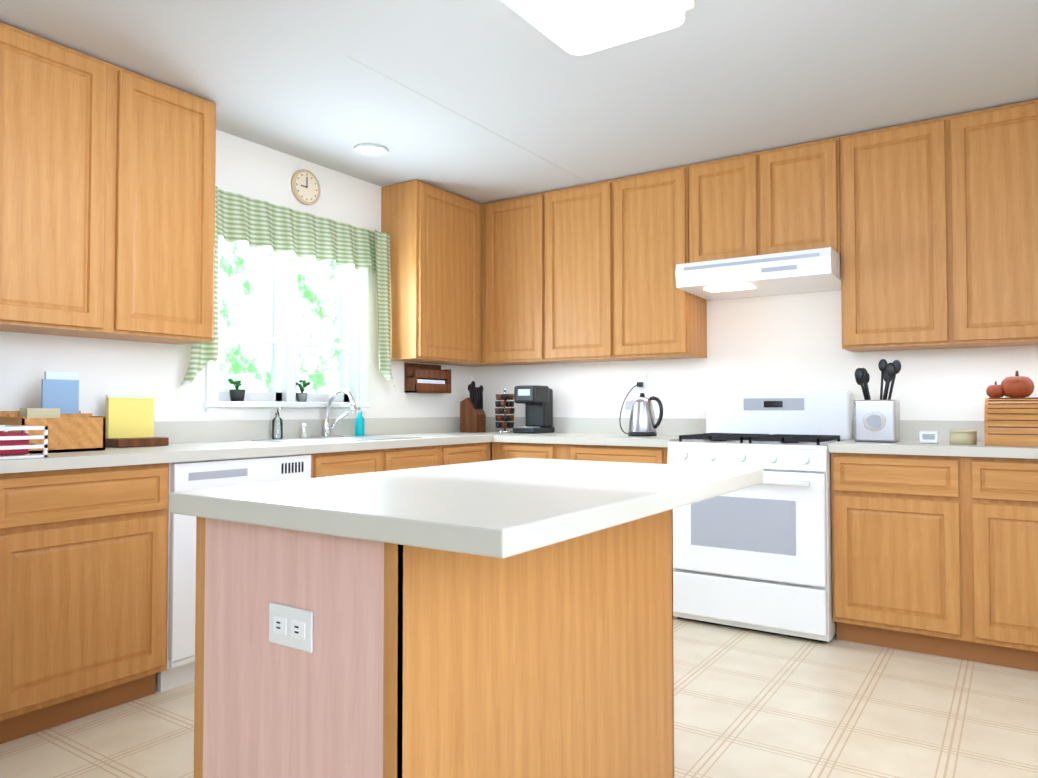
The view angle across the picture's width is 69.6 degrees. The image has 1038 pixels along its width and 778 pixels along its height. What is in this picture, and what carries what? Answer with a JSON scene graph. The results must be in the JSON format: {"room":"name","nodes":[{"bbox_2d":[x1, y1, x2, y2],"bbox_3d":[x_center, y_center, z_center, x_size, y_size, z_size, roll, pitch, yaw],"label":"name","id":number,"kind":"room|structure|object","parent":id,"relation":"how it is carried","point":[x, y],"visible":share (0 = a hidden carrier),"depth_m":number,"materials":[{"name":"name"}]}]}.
{"room":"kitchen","nodes":[
{"label":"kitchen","id":0,"kind":"room"},
{"bbox_2d":[0,130,472,421],"bbox_3d":[-2.172,-0.073,2.730,0.150,2.440,6.400,-1,-2,34],"label":"wall","id":1,"kind":"structure","parent":0,"point":[103,368],"depth_m":3.70,"materials":[{"name":"white paint"}]},
{"bbox_2d":[0,22,215,343],"bbox_3d":[-1.720,-0.750,3.008,0.308,1.062,0.926,-1,-2,34],"label":"upper cabinet","id":2,"kind":"object","parent":1,"relation":"attached to","point":[107,200],"visible":1,"depth_m":2.89,"materials":[{"name":"brown wood"}]},
{"bbox_2d":[203,235,370,411],"bbox_3d":[-1.255,-0.405,4.063,0.180,1.050,1.080,-1,-2,34],"label":"window","id":3,"kind":"structure","parent":1,"relation":"in","point":[352,345],"depth_m":4.05,"materials":[{"name":"white"}]},
{"bbox_2d":[228,378,245,400],"bbox_3d":[-1.429,0.005,3.777,0.082,0.114,0.102,-1,-2,34],"label":"potted plant","id":4,"kind":"object","parent":3,"relation":"on","point":[237,394],"visible":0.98,"depth_m":3.75,"materials":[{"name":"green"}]},
{"bbox_2d":[181,186,395,389],"bbox_3d":[-1.155,-0.480,3.983,0.114,0.964,1.422,-1,-2,34],"label":"valance curtain","id":5,"kind":"object","parent":3,"relation":"hanging from","point":[254,223],"visible":0.67,"depth_m":4.02,"materials":[{"name":"fabric"}]},
{"bbox_2d":[296,380,310,401],"bbox_3d":[-1.196,0.010,4.114,0.070,0.121,0.087,-1,-2,34],"label":"potted plant","id":6,"kind":"object","parent":3,"relation":"on","point":[301,396],"visible":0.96,"depth_m":4.10,"materials":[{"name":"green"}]},
{"bbox_2d":[291,169,320,204],"bbox_3d":[-1.167,-1.106,4.097,0.026,0.190,0.190,-1,-2,34],"label":"wall clock","id":7,"kind":"object","parent":1,"relation":"attached to","point":[305,187],"visible":0.98,"depth_m":4.09,"materials":[{"name":"beige plastic"}]},
{"bbox_2d":[404,363,450,392],"bbox_3d":[-0.590,-0.069,4.867,0.099,0.190,0.350,-1,-2,34],"label":"shelf","id":8,"kind":"object","parent":1,"relation":"attached to","point":[424,378],"visible":1,"depth_m":4.81,"materials":[{"name":"brown wood"}]},
{"bbox_2d":[381,180,505,366],"bbox_3d":[-0.460,-0.702,4.888,0.308,1.062,0.933,-1,-2,34],"label":"upper cabinet","id":9,"kind":"object","parent":1,"relation":"attached to","point":[434,232],"visible":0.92,"depth_m":4.56,"materials":[{"name":"brown wood"}]},
{"bbox_2d":[0,616,1037,777],"bbox_3d":[0.050,1.158,1.210,5.600,0.100,6.800,-1,-2,34],"label":"floor","id":10,"kind":"structure","parent":0,"point":[751,704],"depth_m":2.57,"materials":[{"name":"tile"}]},
{"bbox_2d":[0,463,168,743],"bbox_3d":[-1.720,0.709,2.701,0.608,0.874,0.608,-1,-2,34],"label":"base cabinet","id":11,"kind":"object","parent":10,"relation":"on","point":[83,586],"visible":0.96,"depth_m":2.53,"materials":[{"name":"brown wood"}]},
{"bbox_2d":[155,454,310,691],"bbox_3d":[-1.351,0.723,3.220,0.587,0.872,0.658,-1,-2,34],"label":"dishwasher","id":12,"kind":"object","parent":10,"relation":"on","point":[189,476],"visible":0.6,"depth_m":2.85,"materials":[{"name":"white metal"}]},
{"bbox_2d":[308,449,387,477],"bbox_3d":[-1.053,0.734,3.695,0.608,0.874,0.453,-1,-2,34],"label":"base cabinet","id":13,"kind":"object","parent":10,"relation":"on","point":[328,464],"depth_m":3.54,"materials":[{"name":"brown wood"}]},
{"bbox_2d":[388,445,443,470],"bbox_3d":[-0.802,0.743,4.070,0.608,0.874,0.450,-1,-2,34],"label":"base cabinet","id":14,"kind":"object","parent":10,"relation":"on","point":[423,456],"depth_m":3.93,"materials":[{"name":"brown wood"}]},
{"bbox_2d":[169,458,762,777],"bbox_3d":[-0.008,0.663,1.713,0.787,0.914,1.220,-1,-2,34],"label":"kitchen island","id":15,"kind":"object","parent":10,"relation":"on","point":[508,618],"visible":1,"depth_m":1.37,"materials":[{"name":"brown wood"}]},
{"bbox_2d":[444,442,489,464],"bbox_3d":[-0.543,0.753,4.457,0.608,0.874,0.482,-1,-2,34],"label":"base cabinet","id":16,"kind":"object","parent":10,"relation":"on","point":[470,452],"depth_m":4.29,"materials":[{"name":"brown wood"}]},
{"bbox_2d":[0,417,495,473],"bbox_3d":[-0.966,0.298,3.790,0.660,0.280,3.278,-1,-2,34],"label":"countertop","id":17,"kind":"structure","parent":16,"relation":"on","point":[202,440],"depth_m":3.53,"materials":[{"name":"beige laminate"}]},
{"bbox_2d":[0,425,47,459],"bbox_3d":[-1.722,0.172,2.452,0.300,0.102,0.190,-1,-2,34],"label":"basket","id":18,"kind":"object","parent":17,"relation":"on","point":[15,445],"visible":1,"depth_m":2.41,"materials":[{"name":"white plastic"}]},
{"bbox_2d":[0,371,105,453],"bbox_3d":[-1.746,0.082,2.796,0.200,0.300,0.290,-1,-2,34],"label":"desk organizer","id":19,"kind":"object","parent":17,"relation":"on","point":[67,422],"visible":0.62,"depth_m":2.79,"materials":[{"name":"brown wood"}]},
{"bbox_2d":[105,395,168,447],"bbox_3d":[-1.625,0.134,3.156,0.160,0.215,0.215,-1,-2,34],"label":"stand","id":20,"kind":"object","parent":17,"relation":"on","point":[129,420],"visible":0.83,"depth_m":3.15,"materials":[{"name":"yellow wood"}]},
{"bbox_2d":[272,408,282,438],"bbox_3d":[-1.244,0.177,3.847,0.058,0.163,0.056,-1,-2,34],"label":"soap dispenser","id":21,"kind":"object","parent":17,"relation":"on","point":[280,423],"visible":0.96,"depth_m":3.86,"materials":[{"name":"clear glass"}]},
{"bbox_2d":[301,388,355,437],"bbox_3d":[-0.996,0.130,4.039,0.246,0.267,0.280,-1,-2,34],"label":"faucet","id":22,"kind":"object","parent":17,"relation":"on","point":[326,429],"visible":0.98,"depth_m":4.09,"materials":[{"name":"silver metal"}]},
{"bbox_2d":[355,412,364,435],"bbox_3d":[-0.916,0.201,4.302,0.052,0.140,0.052,-1,-2,34],"label":"bottle","id":23,"kind":"object","parent":17,"relation":"on","point":[359,424],"visible":0.98,"depth_m":4.28,"materials":[{"name":"teal plastic"}]},
{"bbox_2d":[460,387,485,432],"bbox_3d":[-0.307,0.138,4.979,0.140,0.300,0.100,-1,-2,34],"label":"knife block","id":24,"kind":"object","parent":17,"relation":"on","point":[472,416],"visible":1,"depth_m":4.94,"materials":[{"name":"brown wood"}]},
{"bbox_2d":[468,381,483,397],"bbox_3d":[-0.315,0.117,5.129,0.126,0.348,0.110,-1,-2,34],"label":"handle","id":25,"kind":"object","parent":24,"relation":"in","point":[472,384],"visible":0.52,"depth_m":5.13,"materials":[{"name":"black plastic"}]},
{"bbox_2d":[492,442,667,463],"bbox_3d":[0.475,0.752,4.420,1.155,0.874,0.608,-1,-2,34],"label":"base cabinet","id":26,"kind":"object","parent":10,"relation":"on","point":[609,453],"visible":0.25,"depth_m":4.16,"materials":[{"name":"brown wood"}]},
{"bbox_2d":[496,417,705,446],"bbox_3d":[0.495,0.244,4.401,1.090,0.140,0.638,-1,-2,34],"label":"countertop","id":27,"kind":"structure","parent":26,"relation":"on","point":[568,430],"depth_m":4.43,"materials":[{"name":"beige laminate"}]},
{"bbox_2d":[495,388,514,432],"bbox_3d":[-0.094,0.140,4.920,0.132,0.292,0.134,-1,-2,34],"label":"pod carousel","id":28,"kind":"object","parent":27,"relation":"on","point":[504,410],"visible":1,"depth_m":4.88,"materials":[{"name":"silver metal"}]},
{"bbox_2d":[513,385,554,433],"bbox_3d":[0.096,0.132,4.835,0.170,0.305,0.250,-1,-2,34],"label":"coffee maker","id":29,"kind":"object","parent":27,"relation":"on","point":[537,400],"visible":1,"depth_m":4.80,"materials":[{"name":"black plastic"}]},
{"bbox_2d":[625,393,662,435],"bbox_3d":[0.725,0.147,4.311,0.229,0.247,0.164,-1,-2,34],"label":"kettle","id":30,"kind":"object","parent":27,"relation":"on","point":[642,421],"visible":1,"depth_m":4.26,"materials":[{"name":"silver metal"}]},
{"bbox_2d":[619,382,642,433],"bbox_3d":[0.671,0.113,4.508,0.123,0.315,0.252,-1,-2,34],"label":"cord","id":31,"kind":"object","parent":30,"relation":"attached to","point":[639,384],"visible":0.96,"depth_m":4.57,"materials":[{"name":"black plastic"}]},
{"bbox_2d":[667,391,851,642],"bbox_3d":[1.231,0.591,3.821,0.764,1.166,0.713,-1,-2,34],"label":"range","id":32,"kind":"object","parent":10,"relation":"on","point":[757,557],"visible":0.92,"depth_m":3.57,"materials":[{"name":"white metal"}]},
{"bbox_2d":[831,452,970,660],"bbox_3d":[1.817,0.730,3.521,0.532,0.874,0.608,-1,-2,34],"label":"base cabinet","id":33,"kind":"object","parent":10,"relation":"on","point":[935,555],"depth_m":3.26,"materials":[{"name":"brown wood"}]},
{"bbox_2d":[828,420,1037,458],"bbox_3d":[2.352,0.212,3.161,1.840,0.140,0.633,-1,-2,34],"label":"countertop","id":34,"kind":"structure","parent":33,"relation":"on","point":[908,443],"depth_m":3.32,"materials":[{"name":"beige laminate"}]},
{"bbox_2d":[854,359,900,442],"bbox_3d":[1.717,0.053,3.572,0.191,0.398,0.178,-1,-2,34],"label":"utensil canister","id":35,"kind":"object","parent":34,"relation":"on","point":[876,420],"visible":1,"depth_m":3.51,"materials":[{"name":"white ceramic"}]},
{"bbox_2d":[919,431,938,443],"bbox_3d":[1.873,0.220,3.412,0.075,0.055,0.052,-1,-2,34],"label":"timer","id":36,"kind":"object","parent":34,"relation":"on","point":[931,437],"visible":1,"depth_m":3.39,"materials":[{"name":"white plastic"}]},
{"bbox_2d":[949,430,976,443],"bbox_3d":[1.992,0.216,3.352,0.106,0.060,0.106,-1,-2,34],"label":"tin","id":37,"kind":"object","parent":34,"relation":"on","point":[963,436],"visible":0.96,"depth_m":3.31,"materials":[{"name":"beige metal"}]},
{"bbox_2d":[984,397,1037,446],"bbox_3d":[2.270,0.140,3.220,0.440,0.207,0.292,-1,-2,34],"label":"bread box","id":38,"kind":"object","parent":34,"relation":"on","point":[1010,421],"visible":1,"depth_m":3.19,"materials":[{"name":"brown wood"}]},
{"bbox_2d":[986,371,1034,397],"bbox_3d":[2.191,-0.020,3.333,0.181,0.120,0.128,-1,-2,34],"label":"pumpkin","id":39,"kind":"object","parent":38,"relation":"on","point":[1017,386],"visible":1,"depth_m":3.29,"materials":[{"name":"orange"}]},
{"bbox_2d":[967,457,1037,671],"bbox_3d":[2.264,0.722,3.222,0.543,0.874,0.608,-1,-2,34],"label":"base cabinet","id":40,"kind":"object","parent":10,"relation":"on","point":[1004,491],"depth_m":3.06,"materials":[{"name":"brown wood"}]},
{"bbox_2d":[0,0,1037,203],"bbox_3d":[0.050,-1.380,1.274,5.600,0.101,6.800,-1,-2,34],"label":"ceiling","id":41,"kind":"structure","parent":0,"point":[708,80],"depth_m":3.06,"materials":[{"name":"white paint"}]},
{"bbox_2d":[354,143,388,156],"bbox_3d":[-0.778,-1.257,3.933,0.180,0.011,0.180,-1,-2,34],"label":"recessed light","id":42,"kind":"object","parent":41,"relation":"in","point":[370,150],"visible":1,"depth_m":3.92,"materials":[{"name":"white"}]},
{"bbox_2d":[501,0,693,54],"bbox_3d":[0.051,-1.264,2.107,0.470,0.089,1.230,-1,-2,34],"label":"ceiling light fixture","id":43,"kind":"object","parent":41,"relation":"attached to","point":[579,27],"visible":1,"depth_m":2.45,"materials":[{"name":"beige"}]},
{"bbox_2d":[473,290,1037,460],"bbox_3d":[1.873,-0.042,3.962,5.600,2.440,0.150,-1,-2,34],"label":"wall","id":44,"kind":"structure","parent":0,"point":[790,342],"depth_m":4.18,"materials":[{"name":"white paint"}]},
{"bbox_2d":[482,193,545,364],"bbox_3d":[0.033,-0.701,4.933,0.492,1.062,0.308,-1,-2,34],"label":"upper cabinet","id":45,"kind":"object","parent":44,"relation":"attached to","point":[514,229],"depth_m":4.80,"materials":[{"name":"brown wood"}]},
{"bbox_2d":[542,179,613,363],"bbox_3d":[0.436,-0.708,4.664,0.477,1.062,0.308,-1,-2,34],"label":"upper cabinet","id":46,"kind":"object","parent":44,"relation":"attached to","point":[581,273],"depth_m":4.53,"materials":[{"name":"brown wood"}]},
{"bbox_2d":[636,374,646,392],"bbox_3d":[0.757,-0.034,4.613,0.070,0.115,0.009,-1,-2,34],"label":"outlet","id":47,"kind":"object","parent":44,"relation":"attached to","point":[641,378],"visible":0.96,"depth_m":4.61,"materials":[{"name":"white plastic"}]},
{"bbox_2d":[614,165,706,360],"bbox_3d":[0.826,-0.714,4.402,0.463,1.062,0.308,-1,-2,34],"label":"upper cabinet","id":48,"kind":"object","parent":44,"relation":"attached to","point":[654,319],"depth_m":4.27,"materials":[{"name":"brown wood"}]},
{"bbox_2d":[675,247,840,300],"bbox_3d":[1.293,-0.596,3.958,0.775,0.135,0.521,-1,-2,34],"label":"range hood","id":49,"kind":"object","parent":44,"relation":"attached to","point":[803,271],"visible":0.96,"depth_m":3.80,"materials":[{"name":"white metal"}]},
{"bbox_2d":[688,137,840,262],"bbox_3d":[1.348,-0.960,4.059,0.787,0.589,0.308,-1,-2,34],"label":"upper cabinet","id":50,"kind":"object","parent":44,"relation":"attached to","point":[780,200],"visible":0.9,"depth_m":3.91,"materials":[{"name":"brown wood"}]},
{"bbox_2d":[840,115,955,351],"bbox_3d":[1.872,-0.732,3.702,0.470,1.062,0.308,-1,-2,34],"label":"upper cabinet","id":51,"kind":"object","parent":44,"relation":"attached to","point":[939,231],"depth_m":3.57,"materials":[{"name":"brown wood"}]},
{"bbox_2d":[952,99,1037,347],"bbox_3d":[2.261,-0.739,3.441,0.467,1.062,0.308,-1,-2,34],"label":"upper cabinet","id":52,"kind":"object","parent":44,"relation":"attached to","point":[995,149],"depth_m":3.35,"materials":[{"name":"brown wood"}]},
{"label":"outside","id":53,"kind":"structure","parent":0,"visible":0},
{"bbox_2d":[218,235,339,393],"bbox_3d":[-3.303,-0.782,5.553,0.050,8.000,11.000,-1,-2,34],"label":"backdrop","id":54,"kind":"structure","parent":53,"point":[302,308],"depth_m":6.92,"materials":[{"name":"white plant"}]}
]}

